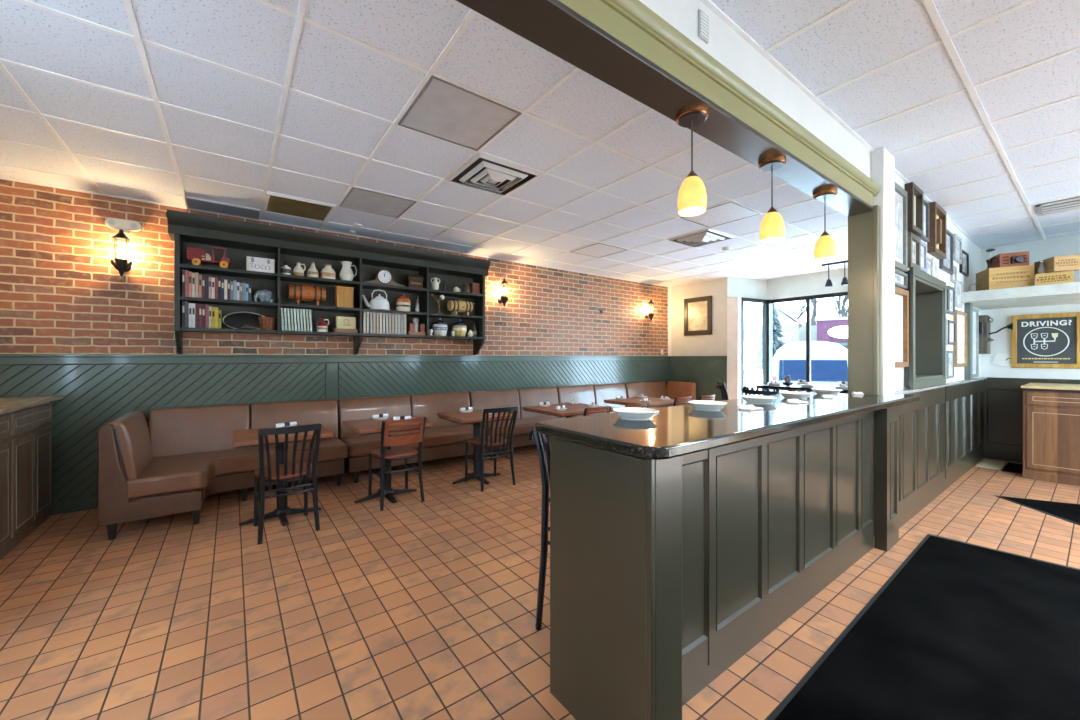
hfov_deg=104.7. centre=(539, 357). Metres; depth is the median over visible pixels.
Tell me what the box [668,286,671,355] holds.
trim
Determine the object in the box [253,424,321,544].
dining chair
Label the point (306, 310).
volume
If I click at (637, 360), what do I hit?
trim
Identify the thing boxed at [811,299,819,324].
bare tree
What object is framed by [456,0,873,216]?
ceiling beam
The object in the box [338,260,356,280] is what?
pitcher
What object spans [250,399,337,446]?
cushion
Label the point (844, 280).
track light
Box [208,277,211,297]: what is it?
book
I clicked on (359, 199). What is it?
recessed light
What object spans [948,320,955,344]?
picture frame
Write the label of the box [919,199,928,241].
picture frame
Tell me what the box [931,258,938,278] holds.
picture frame
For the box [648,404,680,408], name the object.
seat cushion
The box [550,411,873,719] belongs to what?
bar counter
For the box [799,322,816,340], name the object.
hillside
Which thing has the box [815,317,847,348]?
sign
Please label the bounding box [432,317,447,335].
crock
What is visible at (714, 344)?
wall
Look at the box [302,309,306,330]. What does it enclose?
volume
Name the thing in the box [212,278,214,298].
book
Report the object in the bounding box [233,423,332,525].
dining table
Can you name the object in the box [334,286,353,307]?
wooden box
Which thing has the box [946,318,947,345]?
picture frame
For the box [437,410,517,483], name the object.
dining table
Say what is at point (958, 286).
picture frame
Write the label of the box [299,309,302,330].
volume
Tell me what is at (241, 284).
book
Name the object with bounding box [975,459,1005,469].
mat
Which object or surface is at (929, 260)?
picture frame
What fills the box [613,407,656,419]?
serving bowl
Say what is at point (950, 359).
picture
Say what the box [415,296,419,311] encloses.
shaker bottle
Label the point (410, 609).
floor
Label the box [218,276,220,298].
book
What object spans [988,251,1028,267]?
wooden crate
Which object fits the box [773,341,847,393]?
van
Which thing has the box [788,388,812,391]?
bar stool
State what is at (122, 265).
wall sconce
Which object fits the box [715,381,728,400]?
bar stool
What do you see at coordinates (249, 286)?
book
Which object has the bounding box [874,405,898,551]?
trim
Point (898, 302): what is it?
picture
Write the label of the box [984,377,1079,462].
trim
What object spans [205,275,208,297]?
book
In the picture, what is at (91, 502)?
trim
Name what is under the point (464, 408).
roll
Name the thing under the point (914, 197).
picture
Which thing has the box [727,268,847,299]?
wall window header
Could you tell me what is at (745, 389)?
bar stool
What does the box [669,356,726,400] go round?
wainscoting
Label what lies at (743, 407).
napkin
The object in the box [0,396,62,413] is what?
countertop
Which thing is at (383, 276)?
mantel clock
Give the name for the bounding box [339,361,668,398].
wainscoting
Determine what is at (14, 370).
wainscoting
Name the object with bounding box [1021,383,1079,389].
countertop
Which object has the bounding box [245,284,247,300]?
book
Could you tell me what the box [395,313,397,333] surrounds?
volume
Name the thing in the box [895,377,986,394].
trim
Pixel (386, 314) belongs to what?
volume
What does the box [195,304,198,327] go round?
book
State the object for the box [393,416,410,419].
roll
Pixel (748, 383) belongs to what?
parked car
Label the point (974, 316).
picture
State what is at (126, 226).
emergency light
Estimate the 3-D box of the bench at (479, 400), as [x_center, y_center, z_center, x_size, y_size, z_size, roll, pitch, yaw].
[-0.229,0.948,6.299,1.593,0.905,0.660,0,0,-36]
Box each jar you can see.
[321,263,335,278]
[396,294,410,311]
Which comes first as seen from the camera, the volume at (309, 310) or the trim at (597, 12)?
the trim at (597, 12)
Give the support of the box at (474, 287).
on the shelf unit at (240, 239)
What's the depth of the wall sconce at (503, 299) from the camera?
6.36 m
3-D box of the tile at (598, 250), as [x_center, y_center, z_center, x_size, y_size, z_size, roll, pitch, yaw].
[0.840,-1.524,5.942,0.582,0.013,0.582,0,0,-36]
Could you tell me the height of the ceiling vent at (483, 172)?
0.066 m
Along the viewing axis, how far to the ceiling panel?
2.62 m
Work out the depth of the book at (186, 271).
4.05 m
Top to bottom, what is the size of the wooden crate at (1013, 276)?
0.266 m
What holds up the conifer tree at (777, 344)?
on the street
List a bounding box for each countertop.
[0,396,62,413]
[535,391,919,459]
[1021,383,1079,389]
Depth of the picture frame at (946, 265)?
4.56 m
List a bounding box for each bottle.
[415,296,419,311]
[471,322,476,336]
[1037,261,1045,273]
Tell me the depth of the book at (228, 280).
4.24 m
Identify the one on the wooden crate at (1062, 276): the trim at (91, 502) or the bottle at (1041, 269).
the bottle at (1041, 269)
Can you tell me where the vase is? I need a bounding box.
[431,277,439,289]
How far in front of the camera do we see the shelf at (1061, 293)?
4.80 m
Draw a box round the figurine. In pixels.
[254,289,276,302]
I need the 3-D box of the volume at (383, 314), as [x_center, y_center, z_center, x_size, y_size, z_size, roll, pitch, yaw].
[-1.984,-0.422,5.231,0.032,0.265,0.170,0,0,-36]
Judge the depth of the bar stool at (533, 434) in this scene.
2.13 m
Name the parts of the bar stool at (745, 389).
rail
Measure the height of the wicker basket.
0.190 m
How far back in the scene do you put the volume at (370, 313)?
5.08 m
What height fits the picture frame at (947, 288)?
0.275 m
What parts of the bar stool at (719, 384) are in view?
leg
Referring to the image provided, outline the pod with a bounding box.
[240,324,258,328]
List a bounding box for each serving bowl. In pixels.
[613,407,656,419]
[688,400,726,410]
[740,395,776,403]
[779,391,812,398]
[811,388,841,394]
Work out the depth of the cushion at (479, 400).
6.21 m
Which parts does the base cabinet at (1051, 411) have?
drawer, door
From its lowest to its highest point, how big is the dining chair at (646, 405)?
0.828 m
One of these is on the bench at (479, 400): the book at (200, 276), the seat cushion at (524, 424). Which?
the seat cushion at (524, 424)
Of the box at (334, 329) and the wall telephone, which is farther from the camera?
the wall telephone
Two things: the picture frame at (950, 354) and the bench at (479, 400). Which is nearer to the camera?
the picture frame at (950, 354)
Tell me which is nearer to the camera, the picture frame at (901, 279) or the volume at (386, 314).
the picture frame at (901, 279)
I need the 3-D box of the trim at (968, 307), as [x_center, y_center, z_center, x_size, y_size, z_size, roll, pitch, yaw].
[5.318,-0.198,5.170,0.140,0.945,0.055,0,0,-36]
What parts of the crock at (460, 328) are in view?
lid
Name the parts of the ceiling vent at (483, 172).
plate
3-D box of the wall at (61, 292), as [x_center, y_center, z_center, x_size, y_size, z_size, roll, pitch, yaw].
[-1.121,-0.065,6.248,9.530,2.930,0.220,0,0,-36]
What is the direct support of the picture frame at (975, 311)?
attached to the wall at (724, 45)
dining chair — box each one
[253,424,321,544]
[368,417,426,510]
[465,406,517,491]
[583,406,611,415]
[625,403,648,407]
[673,396,692,405]
[699,394,715,400]
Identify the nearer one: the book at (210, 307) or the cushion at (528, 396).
the book at (210, 307)
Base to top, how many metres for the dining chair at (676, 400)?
0.828 m
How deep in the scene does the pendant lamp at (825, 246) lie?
2.65 m
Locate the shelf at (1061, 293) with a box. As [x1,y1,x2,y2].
[963,282,1079,309]
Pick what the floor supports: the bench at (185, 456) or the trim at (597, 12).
the bench at (185, 456)
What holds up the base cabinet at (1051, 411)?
on the floor
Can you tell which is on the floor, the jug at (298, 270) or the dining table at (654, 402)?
the dining table at (654, 402)
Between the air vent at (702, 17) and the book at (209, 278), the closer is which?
the air vent at (702, 17)
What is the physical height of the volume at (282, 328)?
0.250 m
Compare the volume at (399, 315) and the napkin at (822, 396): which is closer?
the napkin at (822, 396)
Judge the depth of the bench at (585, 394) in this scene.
7.38 m
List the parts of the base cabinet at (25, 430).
drawer, door, door, drawer, door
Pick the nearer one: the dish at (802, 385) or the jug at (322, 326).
the jug at (322, 326)
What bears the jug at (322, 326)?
on the shelf unit at (240, 239)
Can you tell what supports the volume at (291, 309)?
on the shelf unit at (240, 239)
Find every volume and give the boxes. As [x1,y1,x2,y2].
[280,308,284,330]
[283,308,287,330]
[286,308,290,330]
[290,308,293,330]
[293,308,296,330]
[296,309,299,330]
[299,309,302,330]
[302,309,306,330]
[305,309,309,330]
[308,309,312,331]
[362,311,365,332]
[366,312,368,332]
[369,312,372,333]
[373,312,375,333]
[376,312,378,333]
[379,312,381,333]
[382,313,384,333]
[385,313,387,333]
[388,313,391,333]
[392,313,394,333]
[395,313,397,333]
[398,314,400,333]
[401,314,403,334]
[404,314,406,334]
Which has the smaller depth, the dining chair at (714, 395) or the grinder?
the grinder
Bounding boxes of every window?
[741,297,766,397]
[771,292,847,382]
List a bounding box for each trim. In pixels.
[0,354,668,515]
[0,360,668,499]
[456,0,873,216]
[559,0,872,205]
[600,0,880,196]
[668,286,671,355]
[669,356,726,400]
[727,297,740,399]
[767,299,772,395]
[848,205,879,394]
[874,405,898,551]
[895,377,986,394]
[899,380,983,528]
[904,267,945,388]
[964,303,972,379]
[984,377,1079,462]
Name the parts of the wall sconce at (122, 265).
bulb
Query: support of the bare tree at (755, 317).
on the street
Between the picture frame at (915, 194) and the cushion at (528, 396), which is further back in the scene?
the cushion at (528, 396)
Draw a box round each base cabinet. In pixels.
[0,396,62,559]
[1021,383,1079,486]
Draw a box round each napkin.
[738,405,762,409]
[786,399,807,402]
[821,395,841,398]
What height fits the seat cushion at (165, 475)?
0.150 m
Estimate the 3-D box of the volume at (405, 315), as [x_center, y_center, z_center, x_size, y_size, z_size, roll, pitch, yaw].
[-1.771,-0.422,5.388,0.032,0.265,0.170,0,0,-36]
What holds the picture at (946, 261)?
attached to the picture frame at (946, 265)
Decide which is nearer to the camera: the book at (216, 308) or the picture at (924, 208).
the picture at (924, 208)
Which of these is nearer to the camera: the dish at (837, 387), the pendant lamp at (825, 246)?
the pendant lamp at (825, 246)
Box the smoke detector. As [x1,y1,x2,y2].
[722,247,731,250]
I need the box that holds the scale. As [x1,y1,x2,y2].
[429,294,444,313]
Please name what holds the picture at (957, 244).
attached to the picture frame at (957, 257)
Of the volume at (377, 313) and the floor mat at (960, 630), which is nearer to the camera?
the floor mat at (960, 630)
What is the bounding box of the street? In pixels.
[750,373,762,395]
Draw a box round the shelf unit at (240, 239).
[166,209,490,354]
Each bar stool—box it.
[529,426,550,629]
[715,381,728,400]
[742,386,779,395]
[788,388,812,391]
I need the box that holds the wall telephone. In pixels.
[979,315,1012,353]
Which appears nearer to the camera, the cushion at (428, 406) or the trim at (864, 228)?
the trim at (864, 228)
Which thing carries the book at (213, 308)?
on the shelf unit at (240, 239)
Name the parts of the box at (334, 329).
lid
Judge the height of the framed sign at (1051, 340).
0.700 m
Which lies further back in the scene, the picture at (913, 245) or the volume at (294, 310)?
the volume at (294, 310)
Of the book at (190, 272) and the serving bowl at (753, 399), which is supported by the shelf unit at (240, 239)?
the book at (190, 272)
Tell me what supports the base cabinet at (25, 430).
on the floor
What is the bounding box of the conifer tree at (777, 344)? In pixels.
[751,303,785,371]
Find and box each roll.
[276,421,296,426]
[372,413,387,417]
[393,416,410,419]
[460,407,472,410]
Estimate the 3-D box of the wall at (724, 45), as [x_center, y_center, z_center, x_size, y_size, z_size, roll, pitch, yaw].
[2.000,-0.065,2.820,10.370,2.930,0.115,0,0,-36]
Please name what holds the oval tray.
on the shelf unit at (240, 239)
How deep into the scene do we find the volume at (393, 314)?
5.23 m
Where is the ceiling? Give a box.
[0,0,1079,286]
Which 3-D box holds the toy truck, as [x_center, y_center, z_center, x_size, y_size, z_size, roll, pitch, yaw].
[-3.321,-1.002,4.173,0.334,0.203,0.132,0,0,-36]
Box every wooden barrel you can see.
[288,284,325,305]
[447,300,472,315]
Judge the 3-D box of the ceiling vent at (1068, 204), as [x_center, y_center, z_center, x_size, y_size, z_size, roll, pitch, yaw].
[5.322,-1.520,4.062,0.450,0.021,0.600,0,0,-36]
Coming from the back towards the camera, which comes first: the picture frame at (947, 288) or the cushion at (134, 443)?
the picture frame at (947, 288)
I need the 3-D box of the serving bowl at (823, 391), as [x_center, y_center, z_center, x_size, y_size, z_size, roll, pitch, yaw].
[2.146,0.256,3.118,0.196,0.038,0.196,0,0,-36]
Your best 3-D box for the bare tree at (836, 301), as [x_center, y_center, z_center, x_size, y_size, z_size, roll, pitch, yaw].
[38.177,-2.814,50.560,4.399,9.354,4.257,0,0,-13]
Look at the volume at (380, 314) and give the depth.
5.14 m
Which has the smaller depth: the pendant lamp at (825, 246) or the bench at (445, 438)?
the pendant lamp at (825, 246)
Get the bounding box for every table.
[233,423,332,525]
[343,416,431,503]
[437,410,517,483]
[523,403,613,417]
[604,397,684,407]
[756,383,847,393]
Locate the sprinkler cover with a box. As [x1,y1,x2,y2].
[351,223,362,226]
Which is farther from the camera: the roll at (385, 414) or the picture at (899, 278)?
the roll at (385, 414)
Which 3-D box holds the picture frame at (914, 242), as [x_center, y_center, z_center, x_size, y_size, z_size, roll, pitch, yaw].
[3.323,-0.935,3.705,0.320,0.300,0.035,0,0,-36]
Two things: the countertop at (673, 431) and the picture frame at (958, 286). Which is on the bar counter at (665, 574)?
the countertop at (673, 431)
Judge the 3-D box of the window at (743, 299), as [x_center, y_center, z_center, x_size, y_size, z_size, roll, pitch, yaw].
[4.099,0.085,8.002,0.761,2.430,0.080,0,0,-27]
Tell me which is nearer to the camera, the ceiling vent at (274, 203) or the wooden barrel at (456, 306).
the ceiling vent at (274, 203)
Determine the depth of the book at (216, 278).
4.19 m
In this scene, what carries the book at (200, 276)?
on the shelf unit at (240, 239)
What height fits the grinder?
0.245 m
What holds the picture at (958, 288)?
attached to the picture frame at (958, 286)
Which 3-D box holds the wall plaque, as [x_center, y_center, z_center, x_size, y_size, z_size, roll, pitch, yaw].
[6.325,0.040,5.675,0.019,0.218,0.241,0,0,-36]
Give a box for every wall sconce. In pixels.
[110,229,131,275]
[498,278,508,306]
[645,300,653,320]
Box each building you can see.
[743,327,752,379]
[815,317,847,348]
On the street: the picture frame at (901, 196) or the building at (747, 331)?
the building at (747, 331)
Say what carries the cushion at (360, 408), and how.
on the bench at (445, 438)
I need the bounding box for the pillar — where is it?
[871,147,894,546]
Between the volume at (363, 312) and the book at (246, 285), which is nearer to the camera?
the book at (246, 285)
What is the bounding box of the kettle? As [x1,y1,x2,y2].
[362,289,389,309]
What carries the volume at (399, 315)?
on the shelf unit at (240, 239)
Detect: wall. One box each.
[0,179,667,355]
[639,0,980,394]
[672,278,726,355]
[981,234,1079,379]
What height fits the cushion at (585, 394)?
0.505 m
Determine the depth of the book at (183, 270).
4.04 m
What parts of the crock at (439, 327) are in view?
lid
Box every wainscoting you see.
[0,363,324,501]
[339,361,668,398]
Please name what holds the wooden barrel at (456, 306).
on the shelf unit at (240, 239)
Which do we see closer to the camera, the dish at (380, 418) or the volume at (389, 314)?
the dish at (380, 418)
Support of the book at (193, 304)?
on the shelf unit at (240, 239)
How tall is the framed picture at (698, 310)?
0.760 m
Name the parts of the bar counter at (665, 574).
panel, post, panel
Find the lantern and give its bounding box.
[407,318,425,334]
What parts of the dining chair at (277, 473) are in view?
leg, leg, seat, seat frame, rail, rail, leg, leg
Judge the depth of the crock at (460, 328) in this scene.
5.76 m
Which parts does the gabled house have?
pane, pane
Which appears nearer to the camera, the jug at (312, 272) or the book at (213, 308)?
the book at (213, 308)
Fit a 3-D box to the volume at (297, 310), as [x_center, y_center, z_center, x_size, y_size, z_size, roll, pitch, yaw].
[-2.727,-0.415,4.681,0.040,0.250,0.170,0,0,-36]
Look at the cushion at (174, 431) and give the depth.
4.14 m
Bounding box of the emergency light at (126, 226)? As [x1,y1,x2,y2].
[105,218,141,233]
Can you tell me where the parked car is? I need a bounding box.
[743,379,754,394]
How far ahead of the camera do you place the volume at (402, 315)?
5.30 m
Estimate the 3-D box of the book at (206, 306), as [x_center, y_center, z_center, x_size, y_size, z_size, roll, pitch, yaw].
[-3.363,-0.407,4.210,0.024,0.235,0.170,0,0,-36]
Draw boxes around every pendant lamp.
[676,104,707,215]
[758,155,785,242]
[813,188,837,260]
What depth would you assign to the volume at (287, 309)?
4.56 m
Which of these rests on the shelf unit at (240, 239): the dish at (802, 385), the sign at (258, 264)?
the sign at (258, 264)
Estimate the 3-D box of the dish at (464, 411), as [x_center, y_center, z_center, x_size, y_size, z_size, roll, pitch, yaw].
[-0.876,0.637,4.950,0.170,0.026,0.170,0,0,-36]
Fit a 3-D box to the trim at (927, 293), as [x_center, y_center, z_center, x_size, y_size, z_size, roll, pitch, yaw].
[3.544,-0.250,4.062,1.250,1.040,0.405,0,0,-36]
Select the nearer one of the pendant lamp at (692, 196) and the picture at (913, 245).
the pendant lamp at (692, 196)
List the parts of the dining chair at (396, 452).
leg, leg, seat, seat frame, backrest, leg, leg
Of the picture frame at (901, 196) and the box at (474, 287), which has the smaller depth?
the picture frame at (901, 196)
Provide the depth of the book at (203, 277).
4.13 m
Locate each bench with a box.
[98,399,347,539]
[338,392,485,482]
[468,387,572,459]
[556,383,626,416]
[623,381,695,408]
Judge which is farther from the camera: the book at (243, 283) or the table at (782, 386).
the table at (782, 386)
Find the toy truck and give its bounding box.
[186,247,228,267]
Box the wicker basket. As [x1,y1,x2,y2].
[258,313,275,329]
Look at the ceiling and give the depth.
2.69 m
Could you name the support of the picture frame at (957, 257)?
attached to the wall at (724, 45)
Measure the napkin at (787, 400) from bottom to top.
0.020 m
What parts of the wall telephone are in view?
mouthpiece arm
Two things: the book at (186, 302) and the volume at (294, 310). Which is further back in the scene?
the volume at (294, 310)
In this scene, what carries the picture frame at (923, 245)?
attached to the wall at (724, 45)
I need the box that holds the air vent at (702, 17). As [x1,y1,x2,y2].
[698,9,707,43]
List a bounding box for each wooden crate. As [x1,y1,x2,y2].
[976,265,1034,290]
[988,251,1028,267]
[1034,255,1079,273]
[1035,270,1073,285]
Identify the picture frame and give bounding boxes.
[895,182,907,271]
[895,269,907,288]
[895,287,908,367]
[904,182,922,236]
[908,232,920,269]
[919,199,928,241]
[921,241,926,271]
[925,256,932,275]
[927,202,945,259]
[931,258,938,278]
[939,228,952,273]
[946,286,948,312]
[946,286,954,314]
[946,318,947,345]
[946,351,953,378]
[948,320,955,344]
[950,265,956,283]
[953,233,961,263]
[953,310,966,366]
[954,280,962,307]
[959,249,968,275]
[973,308,978,377]
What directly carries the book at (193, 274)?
on the shelf unit at (240, 239)
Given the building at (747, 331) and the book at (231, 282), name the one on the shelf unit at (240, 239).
the book at (231, 282)
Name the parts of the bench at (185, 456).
panel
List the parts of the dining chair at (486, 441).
leg, leg, seat, seat frame, leg, rail, rail, leg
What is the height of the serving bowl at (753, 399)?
0.038 m
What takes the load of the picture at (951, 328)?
attached to the picture frame at (951, 324)
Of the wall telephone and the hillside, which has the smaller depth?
the wall telephone
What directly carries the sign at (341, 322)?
on the box at (334, 329)
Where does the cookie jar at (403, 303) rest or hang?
on the shelf unit at (240, 239)
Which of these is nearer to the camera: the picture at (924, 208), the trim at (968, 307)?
the picture at (924, 208)
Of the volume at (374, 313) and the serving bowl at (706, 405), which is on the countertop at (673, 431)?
the serving bowl at (706, 405)
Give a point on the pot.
(465, 288)
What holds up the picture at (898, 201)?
attached to the picture frame at (901, 196)
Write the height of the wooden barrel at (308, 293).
0.240 m
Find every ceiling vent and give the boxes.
[263,193,335,221]
[447,153,540,195]
[668,229,733,246]
[1036,196,1079,215]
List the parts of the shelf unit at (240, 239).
panel, shelf, shelf, shelf, shelf, shelf, shelf, panel, cornice, shelf, shelf, shelf, shelf, shelf, shelf, panel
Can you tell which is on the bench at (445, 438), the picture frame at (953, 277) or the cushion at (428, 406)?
the cushion at (428, 406)
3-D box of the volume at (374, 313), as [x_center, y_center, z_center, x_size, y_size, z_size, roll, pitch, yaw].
[-2.075,-0.422,5.163,0.032,0.265,0.170,0,0,-36]
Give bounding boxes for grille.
[701,12,707,38]
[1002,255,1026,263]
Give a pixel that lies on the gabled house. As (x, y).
(790, 325)
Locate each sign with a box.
[336,316,355,328]
[1011,312,1079,367]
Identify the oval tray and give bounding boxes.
[222,312,264,329]
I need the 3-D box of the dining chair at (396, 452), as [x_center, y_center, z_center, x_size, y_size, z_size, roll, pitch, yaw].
[-1.397,0.988,4.066,0.424,0.828,0.532,0,0,-38]
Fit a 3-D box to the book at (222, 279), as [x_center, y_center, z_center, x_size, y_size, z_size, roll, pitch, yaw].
[-3.263,-0.693,4.284,0.024,0.215,0.171,0,0,-36]
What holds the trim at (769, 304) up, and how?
attached to the wall window header
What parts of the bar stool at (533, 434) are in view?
rail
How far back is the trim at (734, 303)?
7.79 m
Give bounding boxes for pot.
[461,283,469,292]
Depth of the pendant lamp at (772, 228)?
2.22 m
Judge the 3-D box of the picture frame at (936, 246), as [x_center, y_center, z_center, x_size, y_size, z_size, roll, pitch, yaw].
[3.985,-1.262,4.180,0.480,0.485,0.060,0,0,-36]
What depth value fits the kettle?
5.10 m
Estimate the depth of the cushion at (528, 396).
6.62 m
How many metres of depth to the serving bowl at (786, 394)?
2.77 m
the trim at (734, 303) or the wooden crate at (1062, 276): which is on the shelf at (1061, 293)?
the wooden crate at (1062, 276)
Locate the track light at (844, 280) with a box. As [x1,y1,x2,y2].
[821,260,847,286]
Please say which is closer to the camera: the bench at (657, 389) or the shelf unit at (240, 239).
the shelf unit at (240, 239)
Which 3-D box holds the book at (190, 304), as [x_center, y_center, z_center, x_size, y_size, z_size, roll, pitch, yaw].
[-3.465,-0.410,4.134,0.024,0.240,0.171,0,0,-36]
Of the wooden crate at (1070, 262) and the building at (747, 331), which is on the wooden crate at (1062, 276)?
the wooden crate at (1070, 262)
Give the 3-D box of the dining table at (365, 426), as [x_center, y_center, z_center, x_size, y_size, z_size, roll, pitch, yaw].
[-1.540,1.025,4.191,0.690,0.750,0.670,0,0,-36]
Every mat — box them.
[767,534,1079,719]
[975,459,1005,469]
[994,495,1079,524]
[1001,463,1022,473]
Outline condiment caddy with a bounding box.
[783,375,792,383]
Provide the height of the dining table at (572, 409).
0.750 m
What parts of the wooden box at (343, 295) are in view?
lid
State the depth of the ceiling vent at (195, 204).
4.28 m
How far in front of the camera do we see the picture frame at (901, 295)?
3.50 m
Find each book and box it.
[182,269,184,296]
[182,300,184,326]
[185,270,188,296]
[185,301,189,326]
[189,271,191,296]
[189,303,191,327]
[192,273,194,296]
[192,303,194,327]
[195,272,198,297]
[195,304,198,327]
[199,275,201,297]
[199,304,201,327]
[202,276,204,297]
[202,304,204,327]
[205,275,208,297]
[205,305,208,327]
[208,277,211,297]
[209,306,211,327]
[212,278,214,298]
[212,307,214,327]
[215,277,217,298]
[215,307,218,327]
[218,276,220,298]
[218,310,221,328]
[221,278,223,298]
[224,280,226,298]
[227,279,229,299]
[230,281,232,299]
[233,281,235,299]
[236,282,239,299]
[240,283,242,300]
[243,283,244,300]
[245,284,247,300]
[248,285,250,300]
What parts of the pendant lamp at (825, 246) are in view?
cord, lamp shade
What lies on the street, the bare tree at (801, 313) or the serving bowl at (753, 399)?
the bare tree at (801, 313)
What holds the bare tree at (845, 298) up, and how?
on the hillside
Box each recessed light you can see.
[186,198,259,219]
[340,187,416,217]
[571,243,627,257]
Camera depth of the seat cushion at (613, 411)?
7.03 m
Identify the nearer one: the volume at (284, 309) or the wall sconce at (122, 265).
the wall sconce at (122, 265)
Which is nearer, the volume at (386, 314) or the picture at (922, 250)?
the picture at (922, 250)
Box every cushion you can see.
[108,411,153,479]
[127,438,347,498]
[149,404,248,456]
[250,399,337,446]
[338,395,410,439]
[341,424,484,456]
[409,392,470,429]
[468,389,519,424]
[481,416,572,436]
[517,387,557,418]
[556,385,594,403]
[572,411,615,416]
[592,383,626,407]
[623,381,666,397]
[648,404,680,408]
[667,381,695,404]
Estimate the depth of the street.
30.54 m
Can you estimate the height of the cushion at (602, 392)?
0.505 m
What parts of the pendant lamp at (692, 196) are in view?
lamp shade, cord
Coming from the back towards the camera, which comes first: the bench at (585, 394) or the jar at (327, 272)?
the bench at (585, 394)
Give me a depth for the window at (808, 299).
7.62 m
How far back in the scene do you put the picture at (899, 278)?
3.46 m
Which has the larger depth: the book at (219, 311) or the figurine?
the figurine
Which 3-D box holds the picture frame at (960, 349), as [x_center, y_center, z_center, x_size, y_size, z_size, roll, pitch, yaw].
[4.987,-0.217,4.940,0.615,0.655,0.030,0,0,-36]
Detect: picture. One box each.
[684,296,711,335]
[895,197,901,258]
[895,274,903,284]
[895,299,901,356]
[912,244,914,261]
[914,197,915,225]
[921,249,923,264]
[923,207,925,235]
[944,236,949,268]
[949,358,951,370]
[950,327,952,337]
[956,243,958,255]
[957,287,959,300]
[958,319,963,358]
[963,256,966,271]
[973,315,975,369]
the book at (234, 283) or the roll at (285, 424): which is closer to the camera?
the roll at (285, 424)
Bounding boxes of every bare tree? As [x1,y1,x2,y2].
[743,302,762,326]
[783,299,814,319]
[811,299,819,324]
[829,297,847,316]
[832,296,847,316]
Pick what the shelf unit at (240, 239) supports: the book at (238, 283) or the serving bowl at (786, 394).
the book at (238, 283)
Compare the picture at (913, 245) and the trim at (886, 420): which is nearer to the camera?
the trim at (886, 420)
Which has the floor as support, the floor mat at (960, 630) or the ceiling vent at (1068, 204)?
the floor mat at (960, 630)
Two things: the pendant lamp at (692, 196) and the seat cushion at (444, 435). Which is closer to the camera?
the pendant lamp at (692, 196)
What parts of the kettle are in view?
spout, handle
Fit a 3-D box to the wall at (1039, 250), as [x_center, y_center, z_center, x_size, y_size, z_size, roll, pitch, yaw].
[7.558,-0.065,4.152,0.150,2.930,4.585,0,0,-36]
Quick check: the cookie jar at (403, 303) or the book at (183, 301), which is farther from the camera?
the cookie jar at (403, 303)
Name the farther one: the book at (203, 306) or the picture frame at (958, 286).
the picture frame at (958, 286)
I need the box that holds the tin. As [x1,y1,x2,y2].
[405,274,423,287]
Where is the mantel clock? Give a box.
[363,270,403,285]
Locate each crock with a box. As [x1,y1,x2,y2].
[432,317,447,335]
[452,319,466,336]
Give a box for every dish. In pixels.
[373,416,388,419]
[459,409,472,412]
[800,384,814,386]
[834,386,847,388]
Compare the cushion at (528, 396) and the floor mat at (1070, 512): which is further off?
the cushion at (528, 396)
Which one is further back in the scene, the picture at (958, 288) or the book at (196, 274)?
the picture at (958, 288)
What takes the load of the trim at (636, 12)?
attached to the wall at (724, 45)
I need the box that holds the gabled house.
[744,305,802,372]
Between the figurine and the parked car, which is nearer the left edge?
the figurine
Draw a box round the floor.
[0,442,1079,719]
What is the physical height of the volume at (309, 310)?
0.250 m
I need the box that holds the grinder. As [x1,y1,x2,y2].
[986,249,997,268]
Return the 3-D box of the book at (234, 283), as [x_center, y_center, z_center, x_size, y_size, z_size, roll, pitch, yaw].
[-3.182,-0.688,4.345,0.024,0.205,0.170,0,0,-36]
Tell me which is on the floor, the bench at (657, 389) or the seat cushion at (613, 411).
the bench at (657, 389)
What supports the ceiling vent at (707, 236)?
in the ceiling
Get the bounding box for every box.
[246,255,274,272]
[332,328,357,332]
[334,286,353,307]
[469,283,479,293]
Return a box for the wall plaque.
[992,353,1011,368]
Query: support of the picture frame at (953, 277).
attached to the wall at (724, 45)
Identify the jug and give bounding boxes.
[280,261,291,274]
[293,262,305,275]
[307,262,318,277]
[317,318,328,331]
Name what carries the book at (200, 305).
on the shelf unit at (240, 239)
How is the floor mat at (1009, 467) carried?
on the floor
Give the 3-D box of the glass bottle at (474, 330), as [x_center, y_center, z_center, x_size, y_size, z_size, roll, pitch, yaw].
[-0.949,-0.398,5.990,0.078,0.215,0.078,0,0,-36]
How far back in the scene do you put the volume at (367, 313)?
5.05 m
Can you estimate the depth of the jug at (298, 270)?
4.64 m
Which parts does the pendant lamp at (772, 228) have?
lamp shade, cord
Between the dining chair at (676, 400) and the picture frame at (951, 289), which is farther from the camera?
the dining chair at (676, 400)

